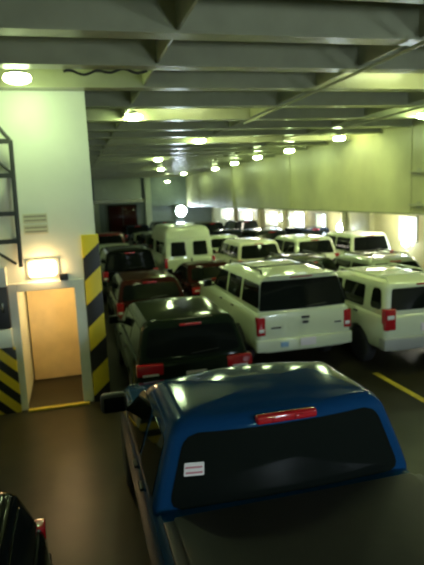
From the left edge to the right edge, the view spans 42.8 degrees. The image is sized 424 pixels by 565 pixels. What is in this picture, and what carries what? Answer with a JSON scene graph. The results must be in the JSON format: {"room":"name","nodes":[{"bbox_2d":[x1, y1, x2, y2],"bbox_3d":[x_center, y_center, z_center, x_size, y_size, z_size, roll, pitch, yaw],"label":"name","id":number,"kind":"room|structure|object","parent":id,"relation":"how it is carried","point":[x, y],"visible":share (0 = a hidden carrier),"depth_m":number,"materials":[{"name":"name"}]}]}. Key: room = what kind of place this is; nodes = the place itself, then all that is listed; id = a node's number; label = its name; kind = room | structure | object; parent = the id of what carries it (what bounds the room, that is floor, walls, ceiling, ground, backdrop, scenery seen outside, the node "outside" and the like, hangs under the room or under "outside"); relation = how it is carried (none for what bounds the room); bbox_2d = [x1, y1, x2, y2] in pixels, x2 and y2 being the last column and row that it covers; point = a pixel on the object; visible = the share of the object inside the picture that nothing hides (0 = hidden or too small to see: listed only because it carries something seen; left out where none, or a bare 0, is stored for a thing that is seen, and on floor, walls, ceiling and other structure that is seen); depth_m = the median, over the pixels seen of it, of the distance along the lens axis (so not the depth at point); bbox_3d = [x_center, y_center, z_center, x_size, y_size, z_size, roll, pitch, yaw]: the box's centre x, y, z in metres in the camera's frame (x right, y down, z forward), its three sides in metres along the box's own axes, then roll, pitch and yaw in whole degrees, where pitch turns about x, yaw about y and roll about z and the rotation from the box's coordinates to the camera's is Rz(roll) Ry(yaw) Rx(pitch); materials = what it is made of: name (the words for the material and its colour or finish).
{"room":"ship interior","nodes":[
{"label":"ship interior","id":0,"kind":"room"},
{"bbox_2d":[0,91,94,401],"bbox_3d":[-6.416,-1.942,19.233,3.560,5.200,22.000,-5,9,-14],"label":"wall","id":1,"kind":"structure","parent":0,"point":[47,130],"depth_m":8.77,"materials":[{"name":"paint"}]},
{"bbox_2d":[0,267,13,348],"bbox_3d":[-3.676,0.430,8.694,0.800,1.300,0.230,-5,9,-14],"label":"wall panel","id":2,"kind":"object","parent":1,"relation":"attached to","point":[6,333],"visible":1,"depth_m":8.72,"materials":[{"name":"paint"}]},
{"bbox_2d":[0,347,21,414],"bbox_3d":[-3.491,1.642,8.990,0.540,1.120,0.100,-5,9,-14],"label":"guard","id":3,"kind":"object","parent":1,"relation":"attached to","point":[10,397],"visible":1,"depth_m":8.98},
{"bbox_2d":[0,127,22,266],"bbox_3d":[-3.592,-1.713,8.329,1.109,3.018,0.359,-5,9,-14],"label":"rack","id":4,"kind":"object","parent":1,"relation":"attached to","point":[11,174],"visible":1,"depth_m":8.36,"materials":[{"name":"grey metal"}]},
{"bbox_2d":[22,213,48,234],"bbox_3d":[-2.872,-0.953,8.811,0.380,0.330,0.015,-5,9,-14],"label":"sign","id":5,"kind":"object","parent":1,"relation":"attached to","point":[41,217],"visible":1,"depth_m":8.80,"materials":[{"name":"beige"}]},
{"bbox_2d":[24,215,45,217],"bbox_3d":[-2.876,-1.073,8.786,0.340,0.028,0.003,-5,9,-14],"label":"print","id":6,"kind":"object","parent":5,"relation":"attached to","point":[25,216],"depth_m":8.79,"materials":[{"name":"beige"}]},
{"bbox_2d":[24,219,45,221],"bbox_3d":[-2.873,-1.009,8.796,0.340,0.028,0.003,-5,9,-14],"label":"print","id":7,"kind":"object","parent":5,"relation":"attached to","point":[25,220],"depth_m":8.79,"materials":[{"name":"beige"}]},
{"bbox_2d":[25,226,46,228],"bbox_3d":[-2.868,-0.895,8.815,0.340,0.028,0.003,-5,9,-14],"label":"print","id":8,"kind":"object","parent":5,"relation":"attached to","point":[26,227],"depth_m":8.82,"materials":[{"name":"beige"}]},
{"bbox_2d":[25,230,46,232],"bbox_3d":[-2.865,-0.832,8.825,0.340,0.028,0.003,-5,9,-14],"label":"print","id":9,"kind":"object","parent":5,"relation":"attached to","point":[26,231],"depth_m":8.82,"materials":[{"name":"beige"}]},
{"bbox_2d":[25,257,59,278],"bbox_3d":[-2.774,-0.228,8.875,0.520,0.320,0.150,-5,9,-14],"label":"wall lamp","id":10,"kind":"object","parent":1,"relation":"attached to","point":[44,267],"visible":0.94,"depth_m":8.84,"materials":[{"name":"grey"}]},
{"bbox_2d":[7,278,93,411],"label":"door","id":11,"kind":"structure","parent":1,"relation":"attached to","point":[57,312],"depth_m":10.50,"materials":[{"name":"paint"}]},
{"bbox_2d":[59,273,67,279],"bbox_3d":[-2.461,-0.096,8.992,0.140,0.105,0.120,-5,9,-14],"label":"alarm box","id":12,"kind":"object","parent":1,"relation":"attached to","point":[63,276],"visible":1,"depth_m":8.94,"materials":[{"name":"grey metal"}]},
{"bbox_2d":[81,234,109,401],"bbox_3d":[-1.975,0.630,9.241,0.280,2.900,0.090,-5,9,-14],"label":"guard","id":13,"kind":"object","parent":1,"relation":"attached to","point":[90,252],"visible":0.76,"depth_m":9.18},
{"bbox_2d":[91,178,211,231],"bbox_3d":[-7.628,-6.779,47.278,15.500,5.950,0.300,-5,9,-14],"label":"wall","id":14,"kind":"structure","parent":0,"point":[159,213],"depth_m":48.03,"materials":[{"name":"white metal"}]},
{"bbox_2d":[93,204,100,231],"bbox_3d":[-10.476,-5.093,46.419,1.700,3.150,0.400,-5,9,-14],"label":"trim","id":15,"kind":"structure","parent":14,"relation":"attached to","point":[95,206],"depth_m":46.31,"materials":[{"name":"paint"}]},
{"bbox_2d":[93,178,141,200],"bbox_3d":[-8.156,-8.389,46.561,4.000,2.500,0.350,-5,9,-14],"label":"panel","id":16,"kind":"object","parent":14,"relation":"attached to","point":[123,188],"depth_m":46.44,"materials":[{"name":"paint"}]},
{"bbox_2d":[93,199,143,203],"bbox_3d":[-8.262,-6.977,46.639,4.800,0.300,0.550,-5,9,-14],"label":"trim","id":17,"kind":"structure","parent":14,"relation":"attached to","point":[121,200],"depth_m":46.42,"materials":[{"name":"paint"}]},
{"bbox_2d":[143,177,152,226],"bbox_3d":[-5.581,-6.880,47.328,0.500,5.950,0.600,-5,9,-14],"label":"trim","id":18,"kind":"structure","parent":14,"relation":"attached to","point":[147,190],"depth_m":47.03,"materials":[{"name":"paint"}]},
{"bbox_2d":[150,176,186,205],"bbox_3d":[-3.878,-8.403,47.650,3.200,3.200,0.400,-5,9,-14],"label":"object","id":19,"kind":"structure","parent":14,"relation":"attached to","point":[173,192],"depth_m":47.52,"materials":[{"name":"grey paint"}]},
{"bbox_2d":[174,205,186,222],"bbox_3d":[-2.778,-5.551,48.363,1.000,2.750,0.400,-5,9,-14],"label":"trim","id":20,"kind":"structure","parent":14,"relation":"attached to","point":[177,219],"depth_m":48.15,"materials":[{"name":"grey paint"}]},
{"bbox_2d":[176,205,185,216],"bbox_3d":[-2.741,-6.323,47.950,0.900,0.990,0.170,-5,9,-14],"label":"lamp","id":21,"kind":"object","parent":14,"relation":"attached to","point":[180,210],"visible":1,"depth_m":47.92,"materials":[{"name":"grey glass"}]},
{"bbox_2d":[0,300,423,564],"bbox_3d":[-1.096,-0.077,23.303,16.100,0.254,51.800,-5,9,-14],"label":"floor","id":22,"kind":"structure","parent":0,"point":[65,466],"depth_m":7.58,"materials":[{"name":"paint"}]},
{"bbox_2d":[0,491,51,564],"bbox_3d":[-1.586,2.460,2.108,2.173,1.520,4.463,-5,9,-14],"label":"hatchback","id":23,"kind":"object","parent":22,"relation":"on","point":[23,539],"visible":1,"depth_m":3.68,"materials":[{"name":"black paint"}]},
{"bbox_2d":[35,518,47,542],"bbox_3d":[-1.390,2.014,4.261,0.170,0.260,0.151,-5,9,-14],"label":"tail light","id":24,"kind":"object","parent":23,"relation":"attached to","point":[41,523],"depth_m":4.23,"materials":[{"name":"red plastic"}]},
{"bbox_2d":[95,231,124,243],"bbox_3d":[-5.901,-2.034,30.564,2.268,1.740,4.863,-5,9,-14],"label":"suv","id":25,"kind":"object","parent":22,"relation":"on","point":[110,236],"visible":0.33,"depth_m":28.46,"materials":[{"name":"red paint"}]},
{"bbox_2d":[99,243,128,255],"bbox_3d":[-4.688,-1.162,25.685,2.220,1.460,4.863,-5,9,-14],"label":"sedan","id":26,"kind":"object","parent":22,"relation":"on","point":[101,246],"visible":0.04,"depth_m":24.60,"materials":[{"name":"green paint"}]},
{"bbox_2d":[105,204,137,231],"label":"door","id":27,"kind":"structure","parent":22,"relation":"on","point":[117,216],"depth_m":40.92,"materials":[{"name":"red paint"}]},
{"bbox_2d":[100,245,158,300],"bbox_3d":[-3.260,-0.525,20.253,2.323,1.800,5.062,-5,9,-14],"label":"suv","id":28,"kind":"object","parent":22,"relation":"on","point":[123,258],"visible":0.54,"depth_m":17.96,"materials":[{"name":"black paint"}]},
{"bbox_2d":[103,271,108,281],"bbox_3d":[-3.483,-0.186,17.765,0.170,0.340,0.151,-5,9,-14],"label":"tail light","id":29,"kind":"object","parent":28,"relation":"attached to","point":[106,273],"depth_m":17.70,"materials":[{"name":"red plastic"}]},
{"bbox_2d":[119,224,149,242],"bbox_3d":[-5.476,-3.301,38.318,2.268,1.740,4.863,-5,9,-14],"label":"suv","id":30,"kind":"object","parent":22,"relation":"on","point":[128,230],"visible":0.43,"depth_m":36.18,"materials":[{"name":"black paint"}]},
{"bbox_2d":[126,231,151,244],"bbox_3d":[-4.170,-2.421,33.361,2.220,1.460,4.863,-5,9,-14],"label":"sedan","id":31,"kind":"object","parent":22,"relation":"on","point":[135,236],"visible":0.24,"depth_m":32.34,"materials":[{"name":"green paint"}]},
{"bbox_2d":[133,232,151,248],"bbox_3d":[-2.971,-1.808,28.335,2.268,1.740,4.863,-5,9,-14],"label":"suv","id":32,"kind":"object","parent":22,"relation":"on","point":[144,238],"visible":0.13,"depth_m":26.70,"materials":[{"name":"grey paint"}]},
{"bbox_2d":[102,269,183,334],"bbox_3d":[-1.957,0.372,15.193,2.228,1.520,4.663,-5,9,-14],"label":"station wagon","id":33,"kind":"object","parent":22,"relation":"on","point":[126,288],"visible":0.65,"depth_m":13.31,"materials":[{"name":"red paint"}]},
{"bbox_2d":[116,303,123,316],"bbox_3d":[-2.184,0.659,12.904,0.170,0.340,0.151,-5,9,-14],"label":"tail light","id":34,"kind":"object","parent":33,"relation":"on","point":[119,306],"depth_m":12.84,"materials":[{"name":"red plastic"}]},
{"bbox_2d":[149,221,173,230],"bbox_3d":[-3.908,-3.878,41.462,2.268,1.740,4.863,-5,9,-14],"label":"suv","id":35,"kind":"object","parent":22,"relation":"on","point":[153,223],"visible":0.18,"depth_m":39.61,"materials":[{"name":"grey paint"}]},
{"bbox_2d":[143,223,214,271],"bbox_3d":[-1.491,-1.316,22.843,2.530,2.380,5.763,-5,9,-14],"label":"van","id":36,"kind":"object","parent":22,"relation":"on","point":[172,245],"visible":0.61,"depth_m":20.25,"materials":[{"name":"green paint"}]},
{"bbox_2d":[108,296,251,384],"bbox_3d":[-0.801,1.054,10.281,2.264,1.630,4.663,-5,9,-14],"label":"suv","id":37,"kind":"object","parent":22,"relation":"on","point":[171,337],"visible":0.85,"depth_m":8.29,"materials":[{"name":"black paint"}]},
{"bbox_2d":[108,315,118,323],"bbox_3d":[-1.931,0.723,10.610,0.200,0.170,0.100,-5,9,-14],"label":"mirror","id":38,"kind":"object","parent":37,"relation":"attached to","point":[112,319],"depth_m":10.56,"materials":[{"name":"black mirror"}]},
{"bbox_2d":[136,363,163,377],"bbox_3d":[-0.920,1.291,8.019,0.400,0.170,0.140,-5,9,-14],"label":"tail light","id":39,"kind":"object","parent":37,"relation":"attached to","point":[143,370],"depth_m":7.96,"materials":[{"name":"red plastic"}]},
{"bbox_2d":[179,322,200,325],"bbox_3d":[-0.333,0.633,8.292,0.340,0.035,0.035,-5,9,-14],"label":"brake light","id":40,"kind":"object","parent":37,"relation":"on","point":[180,323],"depth_m":8.29,"materials":[{"name":"red plastic"}]},
{"bbox_2d":[227,351,251,365],"bbox_3d":[0.411,1.178,8.350,0.400,0.170,0.140,-5,9,-14],"label":"tail light","id":41,"kind":"object","parent":37,"relation":"attached to","point":[234,358],"depth_m":8.29,"materials":[{"name":"red plastic"}]},
{"bbox_2d":[167,260,228,295],"bbox_3d":[-0.299,-0.059,17.781,2.166,1.400,4.713,-5,9,-14],"label":"sedan","id":42,"kind":"object","parent":22,"relation":"on","point":[190,276],"visible":0.41,"depth_m":16.50,"materials":[{"name":"red paint"}]},
{"bbox_2d":[192,287,199,293],"bbox_3d":[-0.382,0.225,15.503,0.380,0.190,0.151,-5,9,-14],"label":"tail light","id":43,"kind":"object","parent":42,"relation":"attached to","point":[195,290],"depth_m":15.43,"materials":[{"name":"red plastic"}]},
{"bbox_2d":[194,221,224,233],"bbox_3d":[-0.471,-3.350,37.217,2.268,1.740,4.863,-5,9,-14],"label":"suv","id":44,"kind":"object","parent":22,"relation":"on","point":[211,226],"visible":0.19,"depth_m":35.10,"materials":[{"name":"black paint"}]},
{"bbox_2d":[210,234,237,251],"bbox_3d":[0.257,-1.592,26.652,2.239,1.560,4.963,-5,9,-14],"label":"sedan","id":45,"kind":"object","parent":22,"relation":"on","point":[216,240],"visible":0.12,"depth_m":25.30,"materials":[{"name":"green paint"}]},
{"bbox_2d":[210,229,241,237],"bbox_3d":[0.781,-2.482,32.348,2.220,1.460,4.863,-5,9,-14],"label":"sedan","id":46,"kind":"object","parent":22,"relation":"on","point":[236,232],"visible":0.22,"depth_m":31.15,"materials":[{"name":"black paint"}]},
{"bbox_2d":[224,219,258,231],"bbox_3d":[1.798,-3.527,37.679,2.268,1.740,4.863,-5,9,-14],"label":"suv","id":47,"kind":"object","parent":22,"relation":"on","point":[243,224],"visible":0.35,"depth_m":35.60,"materials":[{"name":"black paint"}]},
{"bbox_2d":[212,237,280,262],"bbox_3d":[1.191,-0.934,21.669,2.285,1.760,4.863,-5,9,-14],"label":"suv","id":48,"kind":"object","parent":22,"relation":"on","point":[252,248],"visible":0.56,"depth_m":19.63,"materials":[{"name":"beige paint"}]},
{"bbox_2d":[100,361,423,564],"bbox_3d":[0.428,1.755,4.787,2.590,1.880,5.786,-5,9,-14],"label":"pickup truck","id":49,"kind":"object","parent":22,"relation":"on","point":[272,463],"visible":1,"depth_m":3.95,"materials":[{"name":"blue paint"}]},
{"bbox_2d":[100,391,126,413],"bbox_3d":[-1.013,1.237,5.580,0.270,0.210,0.130,-5,9,-14],"label":"mirror","id":50,"kind":"object","parent":49,"relation":"attached to","point":[112,402],"depth_m":5.52,"materials":[{"name":"black mirror"}]},
{"bbox_2d":[104,397,124,412],"bbox_3d":[-0.996,1.246,5.515,0.200,0.150,0.008,-5,9,-14],"label":"mirror glass","id":51,"kind":"object","parent":49,"relation":"attached to","point":[111,404],"depth_m":5.51,"materials":[{"name":"black mirror"}]},
{"bbox_2d":[255,406,316,424],"bbox_3d":[0.551,0.990,4.028,0.480,0.068,0.070,-5,9,-14],"label":"brake light","id":52,"kind":"object","parent":49,"relation":"on","point":[291,415],"depth_m":4.01,"materials":[{"name":"red plastic"}]},
{"bbox_2d":[239,228,286,239],"bbox_3d":[2.320,-1.898,27.407,2.268,1.740,4.863,-5,9,-14],"label":"suv","id":53,"kind":"object","parent":22,"relation":"on","point":[266,233],"visible":0.28,"depth_m":25.39,"materials":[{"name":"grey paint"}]},
{"bbox_2d":[200,255,351,358],"bbox_3d":[1.109,0.391,12.810,2.402,1.964,5.342,-4,9,-10],"label":"suv","id":54,"kind":"object","parent":22,"relation":"on","point":[282,304],"visible":0.84,"depth_m":10.50,"materials":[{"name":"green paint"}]},
{"bbox_2d":[203,279,211,286],"bbox_3d":[-0.108,0.005,13.235,0.220,0.187,0.100,-5,9,-14],"label":"mirror","id":55,"kind":"object","parent":54,"relation":"attached to","point":[206,282],"depth_m":13.18,"materials":[{"name":"black mirror"}]},
{"bbox_2d":[255,317,265,336],"bbox_3d":[0.916,0.835,10.242,0.170,0.360,0.151,-5,9,-14],"label":"tail light","id":56,"kind":"object","parent":54,"relation":"attached to","point":[260,322],"depth_m":10.18,"materials":[{"name":"red plastic"}]},
{"bbox_2d":[344,308,350,326],"bbox_3d":[2.637,0.689,10.670,0.170,0.360,0.151,-5,9,-14],"label":"tail light","id":57,"kind":"object","parent":54,"relation":"attached to","point":[347,311],"depth_m":10.61,"materials":[{"name":"red plastic"}]},
{"bbox_2d":[263,250,337,271],"bbox_3d":[2.321,-0.178,17.012,2.212,1.644,4.663,-5,9,-14],"label":"station wagon","id":58,"kind":"object","parent":22,"relation":"on","point":[327,263],"visible":0.15,"depth_m":15.48,"materials":[{"name":"black paint"}]},
{"bbox_2d":[273,234,338,258],"bbox_3d":[3.336,-1.125,22.253,2.268,1.760,4.863,-5,9,-14],"label":"suv","id":59,"kind":"object","parent":22,"relation":"on","point":[295,242],"visible":0.4,"depth_m":20.17,"materials":[{"name":"green paint"}]},
{"bbox_2d":[283,225,329,235],"bbox_3d":[4.423,-2.061,27.828,2.268,1.740,4.863,-5,9,-14],"label":"suv","id":60,"kind":"object","parent":22,"relation":"on","point":[316,230],"visible":0.25,"depth_m":25.82,"materials":[{"name":"black paint"}]},
{"bbox_2d":[324,230,393,254],"bbox_3d":[5.454,-1.293,22.573,2.268,1.800,4.863,-5,9,-14],"label":"suv","id":61,"kind":"object","parent":22,"relation":"on","point":[348,240],"visible":0.41,"depth_m":20.51,"materials":[{"name":"green paint"}]},
{"bbox_2d":[332,248,423,270],"bbox_3d":[4.653,-0.265,17.086,2.266,1.584,4.863,-5,9,-14],"label":"station wagon","id":62,"kind":"object","parent":22,"relation":"on","point":[360,258],"visible":0.36,"depth_m":15.57,"materials":[{"name":"green paint"}]},
{"bbox_2d":[335,262,423,360],"bbox_3d":[3.486,0.463,12.295,2.197,1.774,4.630,-5,9,-14],"label":"suv","id":63,"kind":"object","parent":22,"relation":"on","point":[386,304],"visible":0.66,"depth_m":10.27,"materials":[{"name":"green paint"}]},
{"bbox_2d":[382,308,395,330],"bbox_3d":[3.267,0.687,9.999,0.230,0.400,0.151,-5,9,-14],"label":"tail light","id":64,"kind":"object","parent":63,"relation":"attached to","point":[388,314],"depth_m":9.94,"materials":[{"name":"red plastic"}]},
{"bbox_2d":[186,119,423,212],"bbox_3d":[5.260,-4.987,24.128,2.600,3.290,51.000,-5,9,-14],"label":"wall","id":65,"kind":"structure","parent":0,"point":[365,172],"depth_m":21.18,"materials":[{"name":"paint"}]},
{"bbox_2d":[289,154,290,208],"bbox_3d":[3.615,-5.092,25.248,0.025,3.290,0.080,-5,9,-14],"label":"trim","id":66,"kind":"structure","parent":65,"relation":"attached to","point":[289,154],"depth_m":25.33,"materials":[{"name":"paint"}]},
{"bbox_2d":[193,206,423,214],"bbox_3d":[5.156,-3.319,24.349,2.370,0.060,51.000,-5,9,-14],"label":"trim","id":67,"kind":"structure","parent":65,"relation":"attached to","point":[401,213],"depth_m":21.20,"materials":[{"name":"paint"}]},
{"bbox_2d":[409,119,412,212],"bbox_3d":[5.968,-3.751,16.247,0.025,3.290,0.080,-5,9,-14],"label":"trim","id":68,"kind":"structure","parent":65,"relation":"attached to","point":[410,174],"depth_m":16.29,"materials":[{"name":"paint"}]},
{"bbox_2d":[211,207,423,267],"bbox_3d":[6.505,-2.147,24.876,0.300,2.660,51.000,-5,9,-14],"label":"wall","id":69,"kind":"structure","parent":0,"point":[387,224],"depth_m":23.87,"materials":[{"name":"paint"}]},
{"bbox_2d":[256,209,260,226],"bbox_3d":[3.177,-3.852,36.597,0.220,2.600,0.240,-5,9,-14],"label":"trim","id":70,"kind":"structure","parent":69,"relation":"attached to","point":[258,211],"depth_m":36.41,"materials":[{"name":"paint"}]},
{"bbox_2d":[281,210,285,228],"bbox_3d":[4.278,-3.224,32.383,0.220,2.600,0.240,-5,9,-14],"label":"trim","id":71,"kind":"structure","parent":69,"relation":"attached to","point":[283,212],"depth_m":32.19,"materials":[{"name":"paint"}]},
{"bbox_2d":[340,212,346,230],"bbox_3d":[6.130,-2.167,25.297,0.220,2.600,0.240,-5,9,-14],"label":"trim","id":72,"kind":"structure","parent":69,"relation":"attached to","point":[342,214],"depth_m":25.08,"materials":[{"name":"paint"}]},
{"bbox_2d":[367,213,373,230],"bbox_3d":[6.730,-1.825,22.999,0.220,2.600,0.240,-5,9,-14],"label":"trim","id":73,"kind":"structure","parent":69,"relation":"attached to","point":[370,216],"depth_m":22.78,"materials":[{"name":"paint"}]},
{"bbox_2d":[402,237,409,246],"bbox_3d":[7.365,-1.527,20.651,0.170,0.352,0.320,-5,9,-14],"label":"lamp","id":74,"kind":"object","parent":69,"relation":"attached to","point":[405,242],"visible":1,"depth_m":20.56,"materials":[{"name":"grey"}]},
{"bbox_2d":[398,215,417,242],"bbox_3d":[7.423,-2.039,20.511,0.050,0.970,1.170,-5,9,-14],"label":"window","id":75,"kind":"structure","parent":69,"relation":"in","point":[400,216],"depth_m":20.32,"materials":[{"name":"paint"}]},
{"bbox_3d":[-1.370,-6.141,22.327,16.100,0.150,51.800,-5,9,-14],"label":"ceiling","id":76,"kind":"structure","parent":0,"visible":0},
{"bbox_2d":[3,69,31,83],"bbox_3d":[-2.726,-3.189,7.480,0.380,0.840,0.380,-5,9,-14],"label":"ceiling light","id":77,"kind":"object","parent":76,"relation":"hanging from","point":[13,76],"visible":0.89,"depth_m":7.42,"materials":[{"name":"grey"}]},
{"bbox_2d":[125,109,141,120],"bbox_3d":[-1.750,-3.983,11.950,0.380,0.780,0.380,-5,9,-14],"label":"ceiling light","id":78,"kind":"object","parent":76,"relation":"hanging from","point":[133,115],"visible":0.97,"depth_m":11.88,"materials":[{"name":"grey"}]},
{"bbox_2d":[91,175,187,179],"bbox_3d":[-8.519,-9.056,45.296,13.200,0.750,0.260,-5,9,-14],"label":"beam","id":79,"kind":"structure","parent":76,"relation":"attached to","point":[180,175],"depth_m":45.81,"materials":[{"name":"metal"}]},
{"bbox_2d":[91,174,191,178],"bbox_3d":[-8.043,-8.785,43.477,13.200,0.750,0.260,-5,9,-14],"label":"beam","id":80,"kind":"structure","parent":76,"relation":"attached to","point":[185,174],"depth_m":43.97,"materials":[{"name":"metal"}]},
{"bbox_2d":[90,0,197,169],"bbox_3d":[-4.470,-5.444,21.517,0.030,0.690,51.000,-5,9,-14],"label":"girder","id":81,"kind":"object","parent":76,"relation":"attached to","point":[183,8],"depth_m":6.76,"materials":[{"name":"metal"}]},
{"bbox_2d":[91,173,197,177],"bbox_3d":[-7.568,-8.514,41.657,13.200,0.750,0.260,-5,9,-14],"label":"beam","id":82,"kind":"structure","parent":76,"relation":"attached to","point":[186,173],"depth_m":42.12,"materials":[{"name":"metal"}]},
{"bbox_2d":[91,172,202,176],"bbox_3d":[-7.092,-8.242,39.838,13.200,0.750,0.260,-5,9,-14],"label":"beam","id":83,"kind":"structure","parent":76,"relation":"attached to","point":[177,172],"depth_m":40.30,"materials":[{"name":"metal"}]},
{"bbox_2d":[91,170,208,174],"bbox_3d":[-6.617,-7.971,38.018,13.200,0.750,0.260,-5,9,-14],"label":"beam","id":84,"kind":"structure","parent":76,"relation":"attached to","point":[199,170],"depth_m":38.61,"materials":[{"name":"metal"}]},
{"bbox_2d":[91,169,211,173],"bbox_3d":[-6.141,-7.700,36.199,13.200,0.750,0.260,-5,9,-14],"label":"beam","id":85,"kind":"structure","parent":76,"relation":"attached to","point":[188,169],"depth_m":36.65,"materials":[{"name":"metal"}]},
{"bbox_2d":[91,167,222,172],"bbox_3d":[-5.666,-7.429,34.380,13.200,0.750,0.260,-5,9,-14],"label":"beam","id":86,"kind":"structure","parent":76,"relation":"attached to","point":[202,167],"depth_m":34.82,"materials":[{"name":"metal"}]},
{"bbox_2d":[90,165,230,170],"bbox_3d":[-5.190,-7.158,32.560,13.200,0.750,0.260,-5,9,-14],"label":"beam","id":87,"kind":"structure","parent":76,"relation":"attached to","point":[211,165],"depth_m":33.05,"materials":[{"name":"metal"}]},
{"bbox_2d":[90,163,239,168],"bbox_3d":[-4.715,-6.887,30.741,13.200,0.750,0.260,-5,9,-14],"label":"beam","id":88,"kind":"structure","parent":76,"relation":"attached to","point":[214,163],"depth_m":31.17,"materials":[{"name":"metal"}]},
{"bbox_2d":[90,160,249,166],"bbox_3d":[-4.239,-6.615,28.921,13.200,0.750,0.260,-5,9,-14],"label":"beam","id":89,"kind":"structure","parent":76,"relation":"attached to","point":[241,161],"depth_m":29.37,"materials":[{"name":"metal"}]},
{"bbox_2d":[90,158,261,164],"bbox_3d":[-3.764,-6.344,27.102,13.200,0.750,0.260,-5,9,-14],"label":"beam","id":90,"kind":"structure","parent":76,"relation":"attached to","point":[225,159],"depth_m":27.55,"materials":[{"name":"metal"}]},
{"bbox_2d":[90,154,275,161],"bbox_3d":[-3.288,-6.073,25.282,13.200,0.750,0.260,-5,9,-14],"label":"beam","id":91,"kind":"structure","parent":76,"relation":"attached to","point":[265,155],"depth_m":25.76,"materials":[{"name":"metal"}]},
{"bbox_2d":[89,151,289,158],"bbox_3d":[-2.813,-5.802,23.463,13.200,0.750,0.260,-5,9,-14],"label":"beam","id":92,"kind":"structure","parent":76,"relation":"attached to","point":[253,152],"depth_m":23.87,"materials":[{"name":"metal"}]},
{"bbox_2d":[89,146,307,155],"bbox_3d":[-2.337,-5.531,21.643,13.200,0.750,0.260,-5,9,-14],"label":"beam","id":93,"kind":"structure","parent":76,"relation":"attached to","point":[212,150],"depth_m":22.04,"materials":[{"name":"metal"}]},
{"bbox_2d":[89,141,327,150],"bbox_3d":[-1.862,-5.260,19.824,13.200,0.750,0.260,-5,9,-14],"label":"beam","id":94,"kind":"structure","parent":76,"relation":"attached to","point":[310,143],"depth_m":20.22,"materials":[{"name":"metal"}]},
{"bbox_2d":[0,0,423,45],"bbox_3d":[1.637,-3.264,6.437,13.200,0.750,0.260,-5,9,-14],"label":"beam","id":95,"kind":"structure","parent":76,"relation":"attached to","point":[276,21],"depth_m":6.08,"materials":[{"name":"metal"}]},
{"bbox_2d":[319,105,423,134],"bbox_3d":[5.590,-3.182,7.618,0.047,0.047,18.500,-5,9,-14],"label":"pipe","id":96,"kind":"object","parent":95,"relation":"attached to","point":[419,107],"visible":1,"depth_m":13.40,"materials":[{"name":"white metal"}]},
{"bbox_2d":[0,35,423,73],"bbox_3d":[1.266,-3.475,7.854,13.200,0.750,0.260,-5,9,-14],"label":"beam","id":97,"kind":"structure","parent":76,"relation":"attached to","point":[16,52],"depth_m":7.48,"materials":[{"name":"metal"}]},
{"bbox_2d":[63,69,147,75],"bbox_3d":[-1.438,-2.860,7.348,1.135,0.118,0.046,-5,9,-14],"label":"cable","id":98,"kind":"object","parent":97,"relation":"attached to","point":[64,70],"visible":0.98,"depth_m":7.32,"materials":[{"name":"black rubber"}]},
{"bbox_2d":[0,69,423,91],"bbox_3d":[0.904,-3.682,9.242,13.200,0.750,0.260,-5,9,-14],"label":"beam","id":99,"kind":"structure","parent":76,"relation":"attached to","point":[42,79],"depth_m":9.01,"materials":[{"name":"metal"}]},
{"bbox_2d":[0,90,423,108],"bbox_3d":[0.453,-3.939,10.966,13.200,0.750,0.260,-5,9,-14],"label":"beam","id":100,"kind":"structure","parent":76,"relation":"attached to","point":[93,99],"depth_m":10.98,"materials":[{"name":"metal"}]},
{"bbox_2d":[88,135,351,145],"bbox_3d":[-1.386,-4.988,18.005,13.200,0.750,0.260,-5,9,-14],"label":"beam","id":101,"kind":"structure","parent":76,"relation":"attached to","point":[304,138],"depth_m":18.38,"materials":[{"name":"metal"}]},
{"bbox_2d":[87,128,382,138],"bbox_3d":[-0.886,-4.703,16.089,13.200,0.750,0.260,-5,9,-14],"label":"beam","id":102,"kind":"structure","parent":76,"relation":"attached to","point":[347,131],"depth_m":16.43,"materials":[{"name":"metal"}]},
{"bbox_2d":[87,119,413,131],"bbox_3d":[-0.460,-4.460,14.461,13.200,0.750,0.260,-5,9,-14],"label":"beam","id":103,"kind":"structure","parent":76,"relation":"attached to","point":[381,123],"depth_m":14.77,"materials":[{"name":"metal"}]},
{"bbox_2d":[86,107,423,121],"bbox_3d":[-0.010,-4.203,12.738,13.200,0.750,0.260,-5,9,-14],"label":"beam","id":104,"kind":"structure","parent":76,"relation":"attached to","point":[195,114],"depth_m":12.90,"materials":[{"name":"metal"}]},
{"bbox_2d":[126,4,423,175],"bbox_3d":[-1.520,-5.696,22.250,0.030,0.690,51.000,-5,9,-14],"label":"girder","id":105,"kind":"object","parent":76,"relation":"attached to","point":[366,53],"depth_m":8.07,"materials":[{"name":"metal"}]},
{"bbox_2d":[174,92,423,171],"bbox_3d":[1.430,-5.947,22.983,0.030,0.690,51.000,-5,9,-14],"label":"girder","id":106,"kind":"object","parent":76,"relation":"attached to","point":[412,96],"visible":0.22,"depth_m":13.36,"materials":[{"name":"metal"}]},
{"bbox_2d":[333,130,344,140],"bbox_3d":[4.043,-4.999,17.208,0.380,0.960,0.380,-5,9,-14],"label":"ceiling light","id":107,"kind":"object","parent":76,"relation":"hanging from","point":[339,137],"visible":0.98,"depth_m":17.16,"materials":[{"name":"grey"}]},
{"bbox_2d":[350,0,423,3],"bbox_3d":[1.992,-3.061,5.077,13.200,0.750,0.260,-5,9,-14],"label":"beam","id":108,"kind":"structure","parent":76,"relation":"attached to","point":[392,1],"depth_m":5.17,"materials":[{"name":"metal"}]},
{"bbox_2d":[243,40,423,123],"bbox_3d":[2.755,-2.719,5.536,0.047,0.047,15.800,-5,9,-14],"label":"pipe","id":109,"kind":"object","parent":108,"relation":"attached to","point":[421,43],"visible":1,"depth_m":8.14,"materials":[{"name":"white metal"}]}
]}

